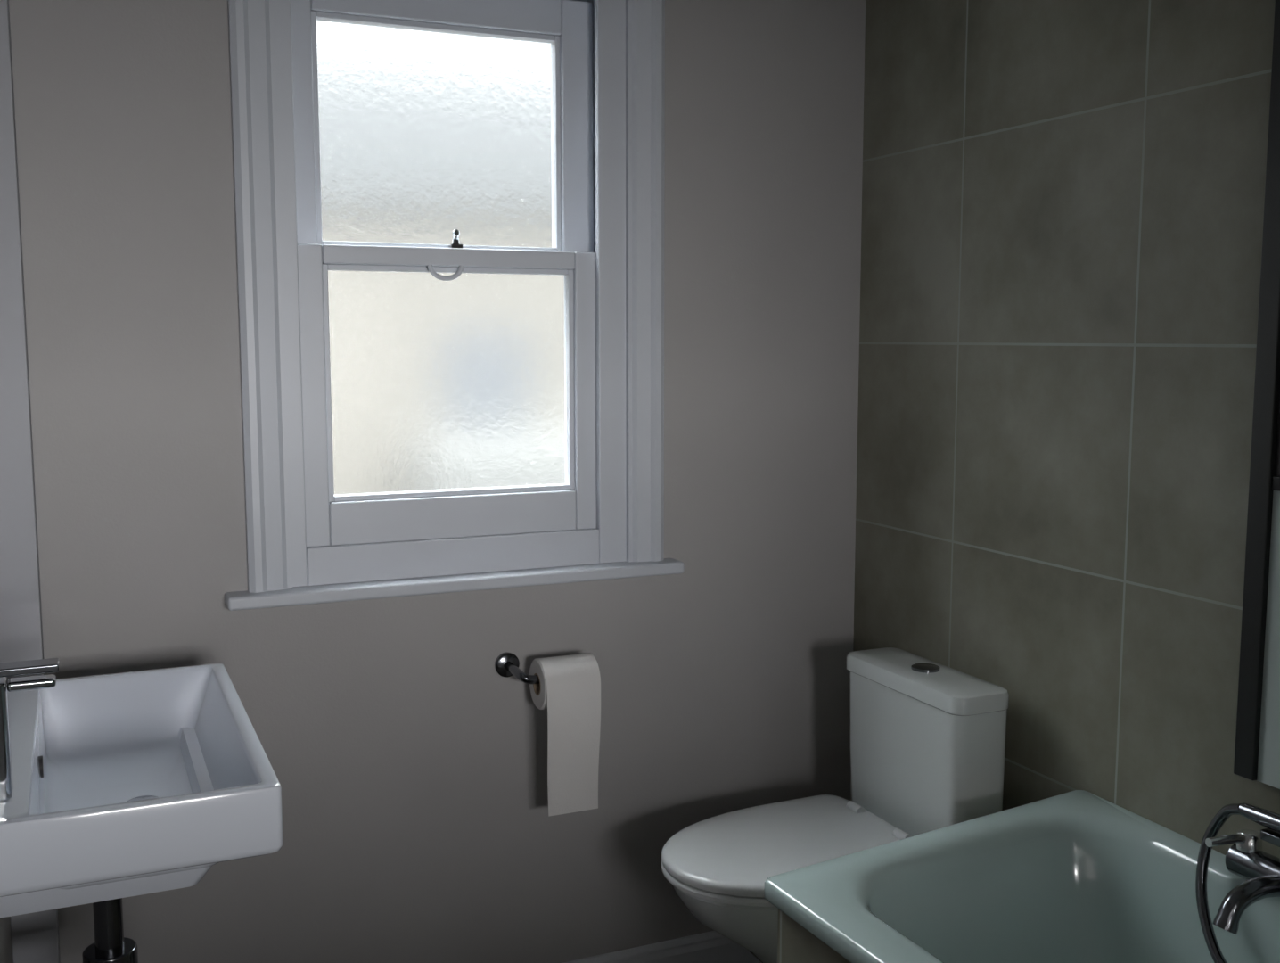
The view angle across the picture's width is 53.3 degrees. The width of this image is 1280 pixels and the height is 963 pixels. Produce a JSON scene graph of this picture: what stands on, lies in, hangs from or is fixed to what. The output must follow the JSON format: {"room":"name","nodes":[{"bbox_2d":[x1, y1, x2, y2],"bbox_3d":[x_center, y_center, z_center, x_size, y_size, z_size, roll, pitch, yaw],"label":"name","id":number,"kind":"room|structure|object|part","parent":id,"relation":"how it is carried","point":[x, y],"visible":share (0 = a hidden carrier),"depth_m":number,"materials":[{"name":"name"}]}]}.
{"room":"bathroom","nodes":[
{"label":"bathroom","id":0,"kind":"room"},
{"bbox_2d":[0,916,13,962],"bbox_3d":[-0.800,-0.015,1.336,0.120,2.450,1.520,-3,7,-24],"label":"wall","id":1,"kind":"structure","parent":0,"point":[5,931],"depth_m":1.95,"materials":[{"name":"grey paint"}]},
{"bbox_2d":[0,663,283,962],"bbox_3d":[-0.685,0.503,1.692,0.330,0.360,0.610,-3,7,-24],"label":"washbasin","id":2,"kind":"object","parent":1,"relation":"attached to","point":[130,783],"visible":0.94,"depth_m":1.58,"materials":[{"name":"white ceramic"}]},
{"bbox_2d":[0,657,58,800],"bbox_3d":[-0.694,0.277,1.428,0.086,0.148,0.040,-3,7,-24],"label":"tap","id":3,"kind":"object","parent":2,"relation":"on","point":[51,664],"visible":1,"depth_m":1.41,"materials":[{"name":"silver metal"}]},
{"bbox_3d":[-0.694,0.212,1.421,0.084,0.016,0.034,-3,7,-24],"label":"lever","id":4,"kind":"part","parent":3,"relation":"part of","materials":[{"name":"silver metal"}]},
{"bbox_3d":[-0.681,0.226,1.428,0.050,0.011,0.026,-3,7,-24],"label":"spout","id":5,"kind":"part","parent":3,"relation":"part of","materials":[{"name":"silver metal"}]},
{"bbox_2d":[8,0,865,962],"bbox_3d":[-0.840,-0.117,2.238,3.084,2.450,0.170,-3,7,-24],"label":"wall","id":6,"kind":"structure","parent":0,"point":[411,773],"depth_m":2.44,"materials":[{"name":"grey paint"}]},
{"bbox_2d":[0,0,60,962],"bbox_3d":[-1.008,-0.094,2.030,0.068,2.450,0.075,-3,7,-24],"label":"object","id":7,"kind":"structure","parent":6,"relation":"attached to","point":[35,935],"depth_m":2.01,"materials":[{"name":"grey paint"}]},
{"bbox_2d":[224,0,684,610],"bbox_3d":[-0.349,-0.409,2.383,0.870,1.212,0.205,-3,7,-24],"label":"window","id":8,"kind":"structure","parent":6,"relation":"in","point":[449,214],"depth_m":2.39,"materials":[{"name":"white paint"}]},
{"bbox_3d":[-0.375,-0.643,2.393,0.464,0.404,0.005,-3,7,-24],"label":"glass pane","id":9,"kind":"part","parent":8,"relation":"part of","materials":[{"name":"glass"}]},
{"bbox_3d":[-0.371,-0.658,2.388,0.598,0.515,0.040,-3,7,-24],"label":"sash","id":10,"kind":"part","parent":8,"relation":"part of","materials":[{"name":"white glass"}]},
{"bbox_3d":[-0.352,-0.139,2.404,0.598,0.592,0.040,-3,7,-24],"label":"sash","id":11,"kind":"part","parent":8,"relation":"part of","materials":[{"name":"white glass"}]},
{"bbox_3d":[-0.353,-0.187,2.403,0.471,0.420,0.005,-3,7,-24],"label":"glass pane","id":12,"kind":"part","parent":8,"relation":"part of","materials":[{"name":"glass"}]},
{"bbox_3d":[-0.323,0.188,2.391,0.870,0.024,0.075,-3,7,-24],"label":"sill","id":13,"kind":"part","parent":8,"relation":"part of","materials":[{"name":"white paint"}]},
{"bbox_2d":[494,651,539,683],"bbox_3d":[-0.179,0.354,2.442,0.178,0.048,0.093,-3,7,-24],"label":"toilet roll holder","id":14,"kind":"object","parent":6,"relation":"attached to","point":[506,664],"visible":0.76,"depth_m":2.44,"materials":[{"name":"silver metal"}]},
{"bbox_3d":[-0.255,0.353,2.453,0.048,0.048,0.010,-3,7,-24],"label":"wall plate","id":15,"kind":"part","parent":14,"relation":"part of","materials":[{"name":"silver metal"}]},
{"bbox_3d":[-0.170,0.360,2.442,0.162,0.029,0.085,-3,7,-24],"label":"arm","id":16,"kind":"part","parent":14,"relation":"part of","materials":[{"name":"silver metal"}]},
{"bbox_2d":[529,652,600,816],"bbox_3d":[-0.142,0.475,2.428,0.112,0.292,0.100,-3,7,-24],"label":"toilet roll","id":17,"kind":"object","parent":14,"relation":"on","point":[569,686],"visible":0.94,"depth_m":2.39,"materials":[{"name":"white paper"}]},
{"bbox_2d":[563,930,761,962],"bbox_3d":[-0.259,1.030,2.524,1.595,0.106,0.018,-3,7,-24],"label":"baseboard","id":18,"kind":"structure","parent":6,"relation":"attached to","point":[709,947],"depth_m":2.67,"materials":[{"name":"white paint"}]},
{"bbox_2d":[850,0,1279,857],"bbox_3d":[1.612,0.097,0.348,0.150,2.450,5.300,-3,7,-24],"label":"wall","id":19,"kind":"structure","parent":0,"point":[1062,201],"depth_m":2.14,"materials":[{"name":"tile"}]},
{"bbox_2d":[1233,0,1279,788],"bbox_3d":[0.957,-0.235,1.568,0.030,1.365,0.437,-3,7,-24],"label":"mirror","id":20,"kind":"object","parent":19,"relation":"attached to","point":[1257,749],"visible":1,"depth_m":1.77,"materials":[{"name":"black metal"},{"name":"clear glass"}]},
{"bbox_3d":[0.962,0.239,1.605,0.010,0.415,0.402,-3,7,-24],"label":"panel","id":21,"kind":"part","parent":20,"relation":"part of","materials":[{"name":"grey metal"}]},
{"bbox_3d":[0.962,0.022,1.581,0.018,0.020,0.402,-3,7,-24],"label":"rail","id":22,"kind":"part","parent":20,"relation":"part of","materials":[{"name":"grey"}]},
{"bbox_3d":[0.962,-0.450,1.527,0.010,0.930,0.402,-3,7,-24],"label":"panel","id":23,"kind":"part","parent":20,"relation":"part of","materials":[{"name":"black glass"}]},
{"bbox_3d":[0.242,1.433,-0.033,3.084,0.120,5.750,-3,7,-24],"label":"floor","id":24,"kind":"structure","parent":0,"visible":0},
{"bbox_2d":[661,647,1009,962],"bbox_3d":[0.317,0.727,2.314,0.584,0.754,0.380,-3,7,-24],"label":"toilet","id":25,"kind":"object","parent":24,"relation":"on","point":[928,736],"visible":0.77,"depth_m":2.27,"materials":[{"name":"white ceramic"}]},
{"bbox_3d":[0.254,0.675,2.280,0.445,0.014,0.380,-3,7,-24],"label":"seat","id":26,"kind":"part","parent":25,"relation":"part of","materials":[{"name":"white plastic"}]},
{"bbox_3d":[0.254,0.654,2.277,0.445,0.024,0.380,-3,7,-24],"label":"lid","id":27,"kind":"part","parent":25,"relation":"part of","materials":[{"name":"white plastic"}]},
{"bbox_3d":[0.526,0.366,2.370,0.124,0.036,0.363,-3,7,-24],"label":"cistern lid","id":28,"kind":"part","parent":25,"relation":"part of","materials":[{"name":"white ceramic"}]},
{"bbox_2d":[763,789,1279,962],"bbox_3d":[0.804,0.921,1.277,0.648,0.601,1.736,-3,7,-24],"label":"bathtub","id":29,"kind":"object","parent":24,"relation":"on","point":[1076,875],"visible":1,"depth_m":1.95,"materials":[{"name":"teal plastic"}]},
{"bbox_3d":[0.591,0.962,1.149,0.055,0.550,1.668,-3,7,-26],"label":"panel","id":30,"kind":"part","parent":29,"relation":"part of","materials":[{"name":"ceramic"}]},
{"bbox_2d":[1195,803,1279,962],"bbox_3d":[0.858,0.578,1.694,0.192,0.242,0.337,-3,7,-24],"label":"mixer tap","id":31,"kind":"object","parent":29,"relation":"on","point":[1245,858],"visible":1,"depth_m":1.76,"materials":[{"name":"silver metal"}]},
{"bbox_3d":[0.825,0.502,1.773,0.095,0.028,0.034,-3,7,-24],"label":"handle","id":32,"kind":"part","parent":31,"relation":"part of","materials":[{"name":"silver metal"}]},
{"bbox_3d":[0.814,0.563,1.701,0.119,0.066,0.031,-3,7,-24],"label":"spout","id":33,"kind":"part","parent":31,"relation":"part of","materials":[{"name":"silver metal"}]}
]}

